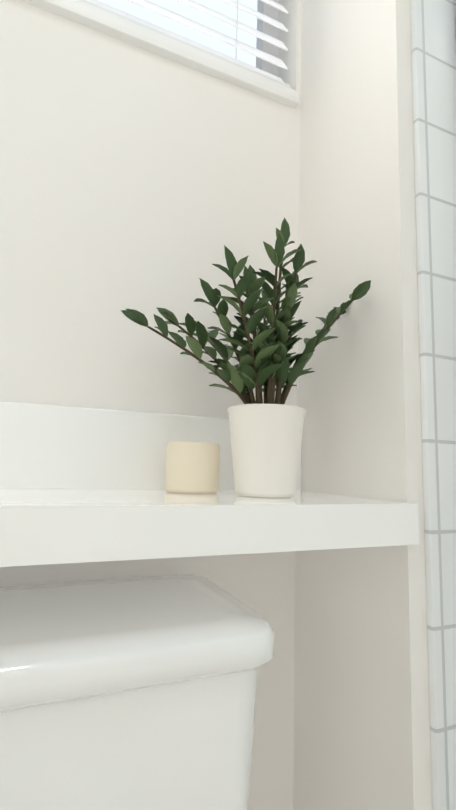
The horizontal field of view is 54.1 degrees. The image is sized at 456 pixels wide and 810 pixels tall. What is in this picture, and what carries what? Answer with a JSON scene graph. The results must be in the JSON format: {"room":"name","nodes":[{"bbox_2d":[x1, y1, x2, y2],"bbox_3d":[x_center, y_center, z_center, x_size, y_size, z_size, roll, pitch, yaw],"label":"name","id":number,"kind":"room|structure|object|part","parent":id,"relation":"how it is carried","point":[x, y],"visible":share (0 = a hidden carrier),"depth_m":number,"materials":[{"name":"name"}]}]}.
{"room":"bathroom","nodes":[
{"label":"bathroom","id":0,"kind":"room"},
{"bbox_2d":[0,0,300,809],"bbox_3d":[-0.792,-0.414,0.503,3.970,2.715,0.140,5,-8,-23],"label":"wall","id":1,"kind":"structure","parent":0,"point":[145,182],"depth_m":0.69,"materials":[{"name":"white paint"}]},
{"bbox_2d":[0,401,301,491],"bbox_3d":[-0.570,0.026,0.454,1.503,0.112,0.021,5,-8,-23],"label":"backsplash","id":2,"kind":"structure","parent":1,"relation":"attached to","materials":[{"name":"white stone"}]},
{"bbox_2d":[23,0,298,107],"bbox_3d":[-0.221,-1.018,0.801,0.750,0.872,0.123,5,-8,-23],"label":"window","id":3,"kind":"structure","parent":1,"relation":"in","point":[83,13],"depth_m":0.82,"materials":[{"name":"white paint"}]},
{"bbox_2d":[79,0,290,87],"bbox_3d":[-0.211,-1.037,0.781,0.746,0.836,0.074,5,-8,-23],"label":"window blinds","id":4,"kind":"object","parent":3,"relation":"attached to","point":[187,22],"visible":0.42,"depth_m":0.82,"materials":[{"name":"white plastic"}]},
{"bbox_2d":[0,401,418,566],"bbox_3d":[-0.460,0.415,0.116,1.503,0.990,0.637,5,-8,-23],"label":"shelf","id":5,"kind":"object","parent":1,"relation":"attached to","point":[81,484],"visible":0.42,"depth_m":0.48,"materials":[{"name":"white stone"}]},
{"bbox_2d":[164,442,219,492],"bbox_3d":[-0.047,0.083,0.597,0.072,0.064,0.072,5,-8,-23],"label":"candle","id":6,"kind":"object","parent":5,"relation":"on","point":[192,467],"visible":1,"depth_m":0.57,"materials":[{"name":"beige wax"}]},
{"bbox_2d":[121,217,370,496],"bbox_3d":[0.018,-0.057,0.624,0.339,0.353,0.246,5,-8,-23],"label":"plant","id":7,"kind":"object","parent":5,"relation":"on","point":[266,433],"visible":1,"depth_m":0.55,"materials":[{"name":"green plant"}]},
{"bbox_3d":[0.048,0.059,0.570,0.102,0.110,0.102,5,-8,-23],"label":"pot","id":8,"kind":"part","parent":7,"relation":"part of","materials":[{"name":"white ceramic"}]},
{"bbox_2d":[293,0,431,809],"bbox_3d":[0.578,-0.320,0.878,0.870,2.715,0.245,5,-8,-23],"label":"wall","id":9,"kind":"structure","parent":0,"point":[361,716],"depth_m":0.62,"materials":[{"name":"white paint"}]},
{"bbox_2d":[410,0,455,809],"bbox_3d":[0.631,-0.207,0.747,0.835,1.740,0.010,5,-8,-23],"label":"wall tile","id":10,"kind":"structure","parent":9,"relation":"attached to","point":[433,40],"depth_m":0.57,"materials":[{"name":"white tile"}]},
{"bbox_3d":[-0.469,0.853,-0.522,3.970,0.050,1.980,5,-8,-23],"label":"floor","id":11,"kind":"structure","parent":0,"visible":0},
{"bbox_2d":[0,574,273,809],"bbox_3d":[-0.121,0.553,0.172,0.474,0.752,0.771,5,-8,-23],"label":"toilet","id":12,"kind":"object","parent":11,"relation":"on","point":[135,693],"visible":0.98,"depth_m":0.39,"materials":[{"name":"white ceramic"}]}
]}

